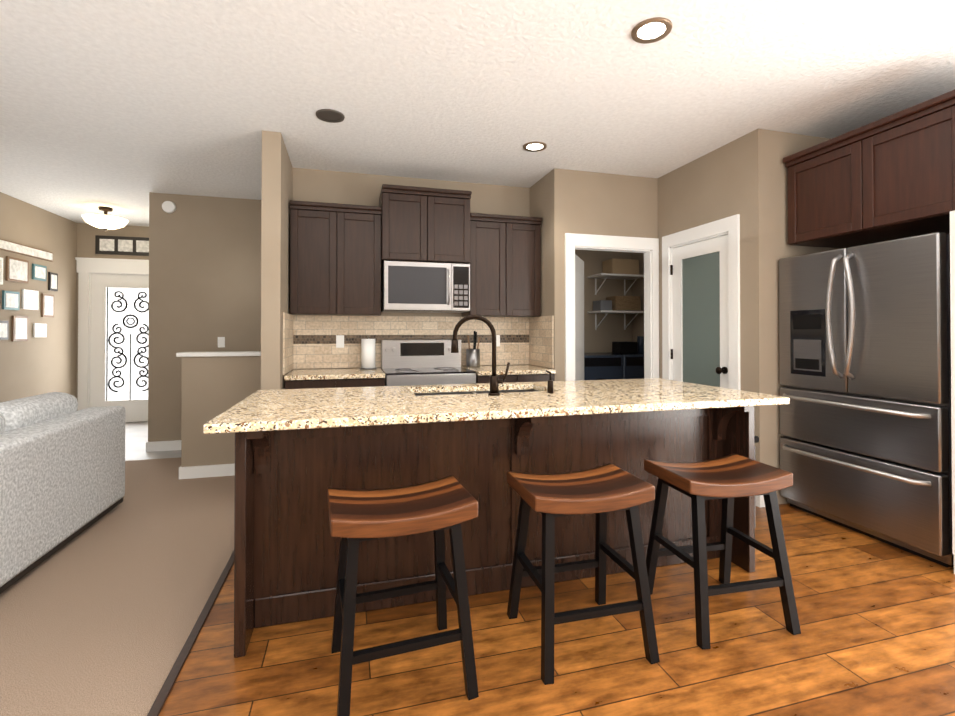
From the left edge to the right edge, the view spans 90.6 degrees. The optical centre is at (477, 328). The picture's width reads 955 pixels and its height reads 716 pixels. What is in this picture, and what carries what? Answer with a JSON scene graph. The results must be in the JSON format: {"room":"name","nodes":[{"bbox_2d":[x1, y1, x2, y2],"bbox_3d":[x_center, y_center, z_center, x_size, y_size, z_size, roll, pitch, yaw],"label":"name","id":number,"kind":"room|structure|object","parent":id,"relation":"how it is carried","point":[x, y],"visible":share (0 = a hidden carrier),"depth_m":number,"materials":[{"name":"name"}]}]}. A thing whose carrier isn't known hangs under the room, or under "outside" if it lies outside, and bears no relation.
{"room":"kitchen","nodes":[
{"label":"kitchen","id":0,"kind":"room"},
{"bbox_2d":[0,192,76,402],"bbox_3d":[-4.141,-0.096,1.607,0.100,2.720,10.000,0,0,-15],"label":"wall","id":1,"kind":"structure","parent":0,"point":[32,366],"depth_m":5.61,"materials":[{"name":"paint"}]},
{"bbox_2d":[0,239,57,340],"bbox_3d":[-5.091,-0.393,5.316,0.022,1.075,1.210,0,0,-15],"label":"pictures","id":2,"kind":"object","parent":1,"relation":"attached to","point":[17,269],"visible":0.94,"depth_m":5.29,"materials":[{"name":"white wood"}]},
{"bbox_2d":[76,223,148,410],"bbox_3d":[-4.618,-0.055,6.609,1.620,2.720,0.100,0,0,-15],"label":"wall","id":3,"kind":"structure","parent":0,"point":[86,233],"depth_m":6.40,"materials":[{"name":"paint"}]},
{"bbox_2d":[75,257,148,421],"bbox_3d":[-4.801,0.180,6.536,1.240,2.250,0.140,0,0,-15],"label":"front door","id":4,"kind":"structure","parent":3,"relation":"attached to","point":[113,316],"depth_m":6.48,"materials":[{"name":"painted wood"},{"name":"glass"},{"name":"black metal"}]},
{"bbox_2d":[95,235,148,255],"bbox_3d":[-4.625,-1.130,6.549,1.130,0.250,0.027,0,0,-15],"label":"framed picture","id":5,"kind":"object","parent":3,"relation":"attached to","point":[120,245],"visible":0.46,"depth_m":6.47,"materials":[{"name":"grey"}]},
{"bbox_2d":[0,457,234,715],"bbox_3d":[-2.434,1.288,0.871,3.010,0.060,7.700,0,0,-15],"label":"floor carpet","id":6,"kind":"object","parent":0,"point":[100,616],"depth_m":2.20,"materials":[{"name":"beige carpet"}]},
{"bbox_2d":[0,392,124,593],"bbox_3d":[-2.711,0.841,2.095,1.020,0.854,2.524,0,0,-15],"label":"sofa","id":7,"kind":"object","parent":6,"relation":"on","point":[62,471],"visible":1,"depth_m":2.64,"materials":[{"name":"grey fabric"}]},
{"bbox_2d":[125,421,180,460],"bbox_3d":[-3.754,1.328,5.693,3.010,0.060,2.300,0,0,-15],"label":"floor","id":8,"kind":"structure","parent":0,"point":[136,436],"depth_m":5.17,"materials":[{"name":"white tile"}]},
{"bbox_2d":[181,356,260,466],"bbox_3d":[-2.175,0.765,4.191,0.760,1.040,0.120,0,0,-15],"label":"wall","id":9,"kind":"structure","parent":0,"point":[213,387],"depth_m":4.09,"materials":[{"name":"paint"}]},
{"bbox_2d":[179,463,234,478],"bbox_3d":[-2.182,1.235,4.126,0.745,0.100,0.035,0,0,-15],"label":"baseboard","id":10,"kind":"structure","parent":9,"relation":"attached to","point":[191,472],"depth_m":4.07,"materials":[{"name":"white"}]},
{"bbox_2d":[176,351,260,356],"bbox_3d":[-2.193,0.228,4.191,0.793,0.035,0.180,0,0,-15],"label":"trim","id":11,"kind":"structure","parent":9,"relation":"on","point":[212,354],"depth_m":4.08,"materials":[{"name":"white wood"}]},
{"bbox_2d":[261,130,292,389],"bbox_3d":[-1.610,-0.078,3.819,0.130,2.720,0.770,0,0,-15],"label":"wall","id":12,"kind":"structure","parent":0,"point":[277,182],"depth_m":3.46,"materials":[{"name":"paint"}]},
{"bbox_2d":[148,192,631,441],"bbox_3d":[-0.631,-0.061,5.792,5.880,2.720,0.120,0,0,-15],"label":"wall","id":13,"kind":"structure","parent":0,"point":[204,273],"depth_m":5.10,"materials":[{"name":"paint"}]},
{"bbox_2d":[148,440,180,451],"bbox_3d":[-2.769,1.243,5.127,1.410,0.100,0.015,0,0,-15],"label":"baseboard","id":14,"kind":"structure","parent":13,"relation":"attached to","point":[159,445],"depth_m":4.97,"materials":[{"name":"white"}]},
{"bbox_2d":[162,201,175,212],"bbox_3d":[-3.268,-1.283,5.000,0.130,0.130,0.034,0,0,-15],"label":"smoke detector","id":15,"kind":"object","parent":13,"relation":"attached to","point":[168,206],"visible":0.96,"depth_m":4.99,"materials":[{"name":"white plastic"}]},
{"bbox_2d":[218,337,224,347],"bbox_3d":[-2.784,0.153,5.134,0.070,0.114,0.009,0,0,-15],"label":"light switch","id":16,"kind":"object","parent":13,"relation":"attached to","point":[221,341],"visible":1,"depth_m":5.13,"materials":[{"name":"white plastic"}]},
{"bbox_2d":[588,259,643,329],"bbox_3d":[1.842,-0.438,6.227,0.678,0.920,0.348,0,0,-15],"label":"shelf","id":17,"kind":"object","parent":13,"relation":"attached to","point":[624,269],"visible":0.96,"depth_m":6.14,"materials":[{"name":"white"}]},
{"bbox_2d":[292,168,529,370],"bbox_3d":[-0.589,-0.071,4.559,2.490,2.720,0.120,0,0,-15],"label":"wall","id":18,"kind":"structure","parent":0,"point":[323,186],"depth_m":4.42,"materials":[{"name":"paint"}]},
{"bbox_2d":[290,204,345,315],"bbox_3d":[-1.381,-0.564,4.106,0.431,0.897,0.316,0,0,-15],"label":"upper cabinet","id":19,"kind":"object","parent":18,"relation":"attached to","point":[340,254],"depth_m":3.96,"materials":[{"name":"brown wood"}]},
{"bbox_2d":[346,208,381,315],"bbox_3d":[-1.083,-0.563,4.188,0.431,0.897,0.316,0,0,-15],"label":"upper cabinet","id":20,"kind":"object","parent":18,"relation":"attached to","point":[363,266],"depth_m":4.06,"materials":[{"name":"brown wood"}]},
{"bbox_2d":[378,188,437,262],"bbox_3d":[-0.647,-0.890,4.284,0.453,0.602,0.366,0,0,-15],"label":"upper cabinet","id":21,"kind":"object","parent":18,"relation":"attached to","point":[408,226],"depth_m":4.12,"materials":[{"name":"brown wood"}]},
{"bbox_2d":[381,261,469,312],"bbox_3d":[-0.476,-0.362,4.279,0.756,0.427,0.453,0,0,-15],"label":"microwave","id":22,"kind":"object","parent":21,"relation":"attached to","point":[419,287],"visible":1,"depth_m":4.11,"materials":[{"name":"silver metal"}]},
{"bbox_2d":[283,313,553,374],"bbox_3d":[-0.477,0.123,4.205,2.260,0.475,0.620,0,0,-15],"label":"backsplash","id":23,"kind":"structure","parent":18,"relation":"attached to","point":[309,341],"depth_m":4.40,"materials":[{"name":"tile"}]},
{"bbox_2d":[336,335,343,347],"bbox_3d":[-1.248,0.121,4.293,0.070,0.114,0.009,0,0,-15],"label":"outlet","id":24,"kind":"object","parent":23,"relation":"attached to","point":[339,341],"visible":1,"depth_m":4.29,"materials":[{"name":"white plastic"}]},
{"bbox_2d":[496,335,499,345],"bbox_3d":[0.189,0.124,4.687,0.070,0.114,0.009,0,0,-15],"label":"outlet","id":25,"kind":"object","parent":23,"relation":"attached to","point":[497,340],"visible":0.65,"depth_m":4.69,"materials":[{"name":"white plastic"}]},
{"bbox_2d":[438,192,473,263],"bbox_3d":[-0.328,-0.889,4.371,0.453,0.602,0.366,0,0,-15],"label":"upper cabinet","id":26,"kind":"object","parent":18,"relation":"attached to","point":[455,219],"depth_m":4.22,"materials":[{"name":"brown wood"}]},
{"bbox_2d":[462,216,513,316],"bbox_3d":[0.085,-0.561,4.507,0.411,0.897,0.316,0,0,-15],"label":"upper cabinet","id":27,"kind":"object","parent":18,"relation":"attached to","point":[492,270],"depth_m":4.37,"materials":[{"name":"brown wood"}]},
{"bbox_2d":[510,220,541,316],"bbox_3d":[0.364,-0.560,4.583,0.411,0.897,0.316,0,0,-15],"label":"upper cabinet","id":28,"kind":"object","parent":18,"relation":"attached to","point":[527,233],"depth_m":4.46,"materials":[{"name":"brown wood"}]},
{"bbox_2d":[0,0,954,226],"bbox_3d":[-0.582,-1.498,2.593,7.480,0.100,10.000,0,0,-15],"label":"ceiling","id":29,"kind":"structure","parent":0,"point":[122,108],"depth_m":2.80,"materials":[{"name":"paint"}]},
{"bbox_2d":[82,206,128,230],"bbox_3d":[-4.399,-1.285,5.590,0.440,0.274,0.440,0,0,-15],"label":"light","id":30,"kind":"object","parent":29,"relation":"attached to","point":[105,222],"visible":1,"depth_m":5.49,"materials":[{"name":"white glass"}]},
{"bbox_2d":[316,109,344,122],"bbox_3d":[-0.998,-1.437,3.204,0.190,0.010,0.190,0,0,-15],"label":"recessed light","id":31,"kind":"object","parent":29,"relation":"in","point":[330,115],"visible":0.98,"depth_m":3.20,"materials":[{"name":"grey metal"}]},
{"bbox_2d":[523,141,546,151],"bbox_3d":[0.453,-1.433,3.736,0.190,0.010,0.190,0,0,-15],"label":"recessed light","id":32,"kind":"object","parent":29,"relation":"in","point":[535,146],"visible":0.98,"depth_m":3.73,"materials":[{"name":"brown"}]},
{"bbox_2d":[631,17,671,43],"bbox_3d":[0.846,-1.445,2.299,0.190,0.010,0.190,0,0,-15],"label":"recessed light","id":33,"kind":"object","parent":29,"relation":"in","point":[652,30],"visible":1,"depth_m":2.29,"materials":[{"name":"brown"}]},
{"bbox_2d":[530,168,564,380],"bbox_3d":[0.658,-0.072,4.527,0.100,2.720,0.600,0,0,-15],"label":"wall","id":34,"kind":"structure","parent":0,"point":[547,198],"depth_m":4.25,"materials":[{"name":"paint"}]},
{"bbox_2d":[159,503,954,715],"bbox_3d":[1.127,1.298,2.026,4.470,0.060,8.050,0,0,-15],"label":"floor","id":35,"kind":"structure","parent":0,"point":[876,636],"depth_m":1.84,"materials":[{"name":"brown wood"}]},
{"bbox_2d":[147,550,233,715],"bbox_3d":[-0.884,1.255,0.906,0.036,0.008,6.750,0,0,-15],"label":"transition strip","id":36,"kind":"object","parent":35,"relation":"on","point":[162,695],"depth_m":1.87,"materials":[{"name":"brown wood"}]},
{"bbox_2d":[285,381,347,388],"bbox_3d":[-1.337,0.841,3.943,0.437,0.885,0.620,0,0,-15],"label":"base cabinet","id":37,"kind":"object","parent":35,"relation":"on","point":[288,384],"depth_m":3.65,"materials":[{"name":"brown wood"}]},
{"bbox_2d":[284,369,383,380],"bbox_3d":[-1.183,0.381,3.977,0.750,0.035,0.648,0,0,-15],"label":"countertop","id":38,"kind":"structure","parent":37,"relation":"on","point":[297,374],"depth_m":3.73,"materials":[{"name":"beige stone"}]},
{"bbox_2d":[360,336,376,369],"bbox_3d":[-0.978,0.218,4.233,0.148,0.294,0.150,0,0,-15],"label":"paper towel holder","id":39,"kind":"object","parent":38,"relation":"on","point":[368,354],"visible":1,"depth_m":4.18,"materials":[{"name":"white paper"}]},
{"bbox_2d":[348,373,384,386],"bbox_3d":[-1.035,0.842,4.026,0.437,0.885,0.620,0,0,-15],"label":"base cabinet","id":40,"kind":"object","parent":35,"relation":"on","point":[368,381],"depth_m":3.75,"materials":[{"name":"brown wood"}]},
{"bbox_2d":[328,475,478,715],"bbox_3d":[-0.287,0.942,1.746,0.500,0.654,0.436,0,0,-19],"label":"stool","id":41,"kind":"object","parent":35,"relation":"on","point":[438,507],"visible":1,"depth_m":1.65,"materials":[{"name":"brown wood"}]},
{"bbox_2d":[381,339,475,385],"bbox_3d":[-0.444,0.695,4.154,0.750,1.180,0.686,0,0,-15],"label":"range","id":42,"kind":"object","parent":35,"relation":"on","point":[421,362],"visible":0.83,"depth_m":4.34,"materials":[{"name":"silver metal"}]},
{"bbox_2d":[234,406,754,657],"bbox_3d":[0.144,0.830,2.554,2.470,0.885,0.940,0,0,-15],"label":"kitchen island","id":43,"kind":"object","parent":35,"relation":"on","point":[299,453],"depth_m":2.22,"materials":[{"name":"brown wood"}]},
{"bbox_2d":[203,378,789,433],"bbox_3d":[0.162,0.370,2.548,2.660,0.035,1.050,0,0,-15],"label":"island countertop","id":44,"kind":"structure","parent":43,"relation":"on","point":[262,411],"depth_m":2.23,"materials":[{"name":"beige stone"}]},
{"bbox_2d":[414,389,537,395],"bbox_3d":[0.021,0.482,2.741,0.830,0.183,0.400,0,0,-15],"label":"sink","id":45,"kind":"object","parent":44,"relation":"in","point":[472,392],"visible":0.02,"depth_m":2.92,"materials":[{"name":"silver metal"}]},
{"bbox_2d":[451,315,509,395],"bbox_3d":[0.014,0.140,2.499,0.295,0.422,0.135,0,0,-15],"label":"faucet","id":46,"kind":"object","parent":44,"relation":"on","point":[495,381],"visible":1,"depth_m":2.48,"materials":[{"name":"black metal"}]},
{"bbox_2d":[546,370,553,392],"bbox_3d":[0.393,0.291,2.577,0.034,0.120,0.058,0,0,-15],"label":"soap dispenser","id":47,"kind":"object","parent":44,"relation":"on","point":[550,386],"visible":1,"depth_m":2.55,"materials":[{"name":"black metal"}]},
{"bbox_2d":[476,373,527,383],"bbox_3d":[0.120,0.844,4.342,0.417,0.885,0.620,0,0,-15],"label":"base cabinet","id":48,"kind":"object","parent":35,"relation":"on","point":[523,377],"depth_m":4.07,"materials":[{"name":"brown wood"}]},
{"bbox_2d":[461,365,555,376],"bbox_3d":[0.264,0.384,4.373,0.710,0.035,0.648,0,0,-15],"label":"countertop","id":49,"kind":"structure","parent":48,"relation":"on","point":[514,370],"depth_m":4.13,"materials":[{"name":"beige stone"}]},
{"bbox_2d":[466,331,479,366],"bbox_3d":[-0.042,0.196,4.489,0.130,0.341,0.128,0,0,-15],"label":"utensil crock","id":50,"kind":"object","parent":49,"relation":"on","point":[473,357],"visible":1,"depth_m":4.44,"materials":[{"name":"silver metal"}]},
{"bbox_2d":[528,373,555,381],"bbox_3d":[0.402,0.845,4.419,0.417,0.885,0.620,0,0,-15],"label":"base cabinet","id":51,"kind":"object","parent":35,"relation":"on","point":[532,377],"depth_m":4.14,"materials":[{"name":"brown wood"}]},
{"bbox_2d":[507,463,659,684],"bbox_3d":[0.409,0.944,1.942,0.500,0.654,0.436,0,0,-14],"label":"stool","id":52,"kind":"object","parent":35,"relation":"on","point":[601,491],"visible":1,"depth_m":1.83,"materials":[{"name":"brown wood"}]},
{"bbox_2d":[584,336,643,379],"bbox_3d":[1.638,0.700,5.922,1.210,1.200,0.715,0,0,-15],"label":"storage bins","id":53,"kind":"object","parent":35,"relation":"on","point":[623,360],"visible":0.23,"depth_m":5.60,"materials":[{"name":"black plastic"}]},
{"bbox_2d":[644,454,800,648],"bbox_3d":[1.065,0.945,2.121,0.500,0.654,0.436,0,0,-12],"label":"stool","id":54,"kind":"object","parent":35,"relation":"on","point":[728,479],"visible":1,"depth_m":2.01,"materials":[{"name":"brown wood"}]},
{"bbox_2d":[754,436,758,527],"bbox_3d":[1.563,0.977,3.107,0.300,0.600,0.420,0,0,-15],"label":"trash can","id":55,"kind":"object","parent":35,"relation":"on","point":[756,439],"visible":0.06,"depth_m":2.95,"materials":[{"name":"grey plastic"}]},
{"bbox_2d":[779,232,953,566],"bbox_3d":[2.624,0.386,3.034,0.814,1.780,0.970,0,0,-15],"label":"fridge","id":56,"kind":"object","parent":35,"relation":"on","point":[865,377],"visible":0.98,"depth_m":2.80,"materials":[{"name":"silver metal"}]},
{"bbox_2d":[565,169,657,237],"bbox_3d":[1.240,-0.073,4.427,0.970,2.720,0.100,0,0,-15],"label":"wall","id":57,"kind":"structure","parent":0,"point":[596,203],"depth_m":4.38,"materials":[{"name":"paint"}]},
{"bbox_2d":[565,233,658,380],"bbox_3d":[1.154,0.220,4.738,0.968,2.140,0.790,0,0,-15],"label":"doorway","id":58,"kind":"structure","parent":57,"relation":"attached to","point":[574,313],"depth_m":4.47,"materials":[{"name":"white wood"}]},
{"bbox_2d":[658,128,770,465],"bbox_3d":[1.908,-0.076,4.014,0.100,2.720,1.250,0,0,-15],"label":"wall","id":59,"kind":"structure","parent":0,"point":[732,178],"depth_m":3.52,"materials":[{"name":"paint"}]},
{"bbox_2d":[662,214,739,389],"bbox_3d":[1.878,0.214,3.993,0.167,2.140,0.890,0,0,-15],"label":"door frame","id":60,"kind":"structure","parent":59,"relation":"attached to","point":[700,304],"depth_m":3.96,"materials":[{"name":"white wood"}]},
{"bbox_2d":[632,234,946,341],"bbox_3d":[3.219,-0.087,2.672,0.100,2.720,8.170,0,0,-15],"label":"wall","id":61,"kind":"structure","parent":0,"point":[638,319],"depth_m":6.33,"materials":[{"name":"paint"}]},
{"bbox_2d":[783,90,954,247],"bbox_3d":[2.689,-0.924,3.022,0.700,0.630,1.040,0,0,-15],"label":"upper cabinet","id":62,"kind":"object","parent":61,"relation":"attached to","point":[890,177],"visible":0.94,"depth_m":2.88,"materials":[{"name":"brown wood"}]},
{"bbox_2d":[769,130,840,503],"bbox_3d":[2.499,-0.080,3.579,0.810,2.720,0.100,0,0,-15],"label":"wall","id":63,"kind":"structure","parent":0,"point":[782,145],"depth_m":3.44,"materials":[{"name":"paint"}]},
{"bbox_3d":[2.841,0.332,2.495,0.720,1.880,0.115,0,0,-15],"label":"wall","id":64,"kind":"structure","parent":0,"visible":0},
{"bbox_2d":[950,210,954,554],"bbox_3d":[2.486,0.281,2.399,0.015,1.780,0.125,0,0,-15],"label":"trim","id":65,"kind":"structure","parent":64,"relation":"attached to","point":[952,261],"depth_m":2.45,"materials":[{"name":"white"}]}
]}

